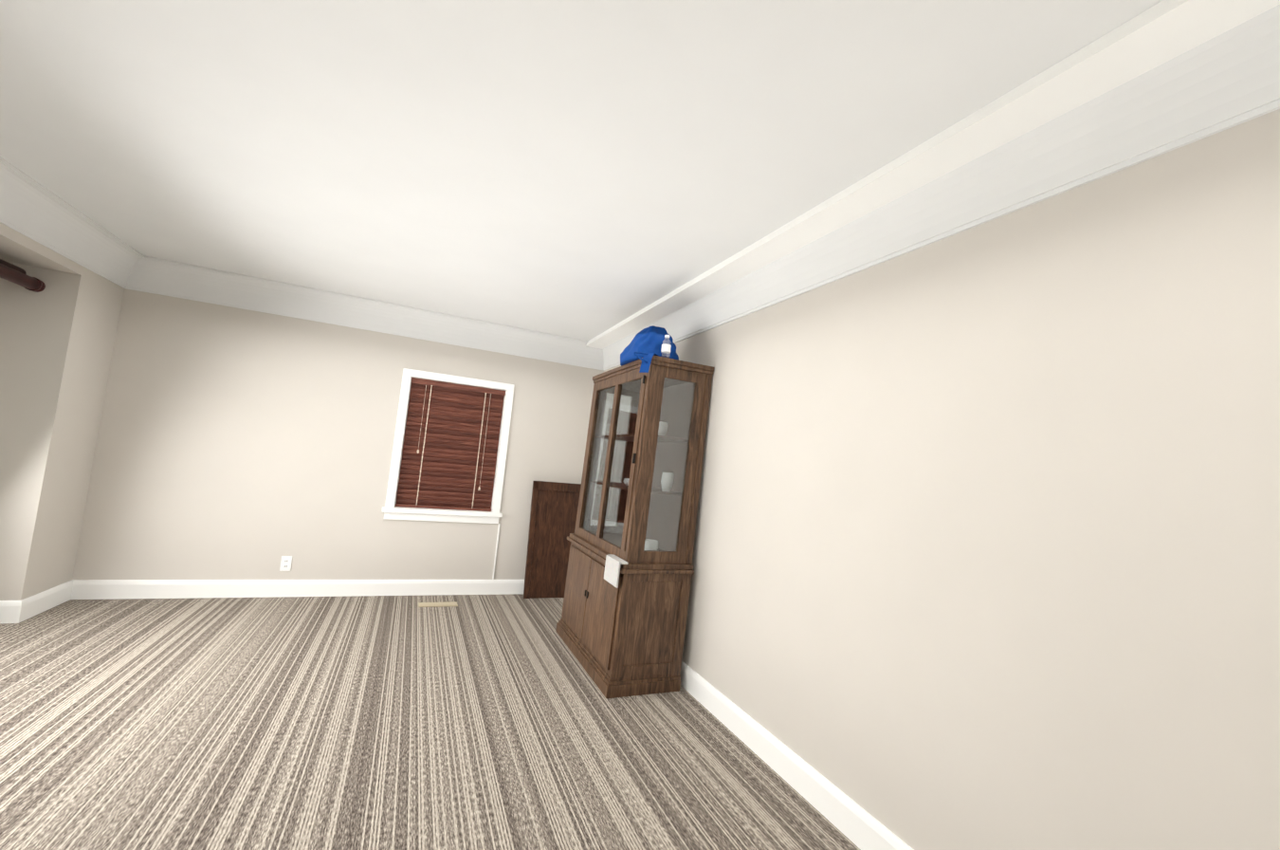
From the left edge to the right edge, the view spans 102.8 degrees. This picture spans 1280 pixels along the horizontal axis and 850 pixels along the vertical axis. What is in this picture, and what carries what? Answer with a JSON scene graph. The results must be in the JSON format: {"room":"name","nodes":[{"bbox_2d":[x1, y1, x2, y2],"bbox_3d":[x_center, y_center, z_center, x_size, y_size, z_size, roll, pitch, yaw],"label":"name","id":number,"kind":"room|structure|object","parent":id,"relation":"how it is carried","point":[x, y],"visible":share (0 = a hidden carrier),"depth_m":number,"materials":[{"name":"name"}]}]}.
{"room":"living room","nodes":[
{"label":"living room","id":0,"kind":"room"},
{"bbox_2d":[0,222,124,600],"bbox_3d":[-2.976,-0.128,1.063,0.500,2.440,5.622,7,-5,-23],"label":"wall","id":1,"kind":"structure","parent":0,"point":[58,333],"depth_m":3.17,"materials":[{"name":"beige paint"}]},
{"bbox_2d":[0,600,15,622],"bbox_3d":[-3.902,1.098,2.993,0.330,0.130,0.016,7,-5,-23],"label":"baseboard","id":2,"kind":"structure","parent":1,"relation":"attached to","point":[7,607],"depth_m":3.04,"materials":[{"name":"white"}]},
{"bbox_2d":[0,258,45,292],"bbox_3d":[-3.249,-0.919,1.920,0.251,0.170,2.610,7,-5,-23],"label":"curtain rod","id":3,"kind":"object","parent":1,"relation":"attached to","point":[13,273],"visible":0.98,"depth_m":2.98,"materials":[{"name":"brown wood"}]},
{"bbox_2d":[11,579,75,622],"bbox_3d":[-3.818,1.128,3.281,0.016,0.130,0.478,7,-5,-23],"label":"baseboard","id":4,"kind":"structure","parent":1,"relation":"attached to","point":[28,607],"depth_m":3.25,"materials":[{"name":"white"}]},
{"bbox_2d":[72,288,603,579],"bbox_3d":[-2.112,0.219,4.434,3.820,2.440,0.120,7,-5,-23],"label":"wall","id":5,"kind":"structure","parent":0,"point":[234,443],"depth_m":4.05,"materials":[{"name":"beige paint"}]},
{"bbox_2d":[279,555,292,570],"bbox_3d":[-2.793,1.093,4.034,0.070,0.114,0.008,7,-5,-23],"label":"outlet","id":6,"kind":"object","parent":5,"relation":"attached to","point":[285,562],"visible":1,"depth_m":4.03,"materials":[{"name":"white plastic"}]},
{"bbox_2d":[72,579,524,599],"bbox_3d":[-2.264,1.354,4.253,3.670,0.130,0.016,7,-5,-23],"label":"baseboard","id":7,"kind":"structure","parent":5,"relation":"attached to","point":[85,589],"depth_m":4.01,"materials":[{"name":"white"}]},
{"bbox_2d":[382,367,514,523],"bbox_3d":[-1.685,0.209,4.584,0.991,1.295,0.150,7,-5,-23],"label":"window","id":8,"kind":"structure","parent":5,"relation":"in","point":[391,510],"depth_m":4.50,"materials":[{"name":"white"}]},
{"bbox_2d":[394,377,505,511],"bbox_3d":[-1.681,0.190,4.582,0.803,1.121,0.070,7,-5,-23],"label":"window blind","id":9,"kind":"object","parent":8,"relation":"attached to","point":[449,451],"visible":0.96,"depth_m":4.58,"materials":[{"name":"brown wood"}]},
{"bbox_2d":[492,523,500,579],"bbox_3d":[-1.316,1.159,4.678,0.012,0.505,0.012,7,-5,-23],"label":"trim","id":10,"kind":"structure","parent":5,"relation":"attached to","point":[496,551],"depth_m":4.67,"materials":[{"name":"white"}]},
{"bbox_2d":[0,593,860,849],"bbox_3d":[-1.357,1.359,1.719,4.320,0.100,5.622,7,-5,-23],"label":"floor","id":11,"kind":"structure","parent":0,"point":[485,722],"depth_m":2.22,"materials":[{"name":"carpet"}]},
{"bbox_2d":[418,601,457,606],"bbox_3d":[-1.656,1.469,4.191,0.300,0.009,0.110,7,-5,-23],"label":"floor air vent","id":12,"kind":"object","parent":11,"relation":"on","point":[434,604],"visible":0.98,"depth_m":4.17,"materials":[{"name":"beige metal"}]},
{"bbox_2d":[523,480,581,598],"bbox_3d":[-0.774,1.077,4.817,0.555,1.057,0.147,7,-5,-23],"label":"headboard panel","id":13,"kind":"object","parent":11,"relation":"on","point":[553,514],"visible":0.77,"depth_m":4.78,"materials":[{"name":"brown wood"}]},
{"bbox_2d":[555,354,714,697],"bbox_3d":[-0.082,0.590,3.498,0.521,1.945,1.120,7,-5,-23],"label":"tall cabinet","id":14,"kind":"object","parent":11,"relation":"on","point":[621,624],"visible":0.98,"depth_m":3.09,"materials":[{"name":"brown wood"}]},
{"bbox_2d":[620,325,678,372],"bbox_3d":[0.045,-0.451,3.266,0.412,0.348,0.589,7,-5,-23],"label":"bag","id":15,"kind":"object","parent":14,"relation":"on","point":[646,343],"visible":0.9,"depth_m":3.17,"materials":[{"name":"blue fabric"}]},
{"bbox_2d":[660,334,671,356],"bbox_3d":[0.159,-0.472,3.087,0.055,0.140,0.055,7,-5,-23],"label":"water bottle","id":16,"kind":"object","parent":14,"relation":"on","point":[666,349],"visible":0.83,"depth_m":3.07,"materials":[{"name":"white plastic"}]},
{"bbox_2d":[0,0,1162,341],"bbox_3d":[-1.116,-1.152,1.915,4.320,0.080,5.622,7,-5,-23],"label":"ceiling","id":17,"kind":"structure","parent":0,"point":[584,169],"depth_m":1.82,"materials":[{"name":"white paint"}]},
{"bbox_2d":[0,4,1279,370],"bbox_3d":[-0.958,-0.974,1.978,3.700,0.234,5.382,7,-5,-23],"label":"crown molding","id":18,"kind":"structure","parent":0,"point":[1221,82],"depth_m":2.06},
{"bbox_2d":[585,0,1279,348],"bbox_3d":[0.630,-0.867,2.671,0.235,0.035,5.382,7,-5,-23],"label":"molding","id":19,"kind":"structure","parent":0,"point":[1157,34],"depth_m":1.52,"materials":[{"name":"white"}]},
{"bbox_2d":[590,109,1279,849],"bbox_3d":[0.701,0.345,2.592,0.120,2.440,5.502,7,-5,-23],"label":"wall","id":20,"kind":"structure","parent":0,"point":[987,545],"depth_m":1.48,"materials":[{"name":"beige paint"}]},
{"bbox_2d":[679,660,914,849],"bbox_3d":[0.505,1.485,2.531,0.016,0.130,5.382,7,-5,-23],"label":"baseboard","id":21,"kind":"structure","parent":20,"relation":"attached to","point":[857,824],"depth_m":2.15,"materials":[{"name":"white"}]}
]}

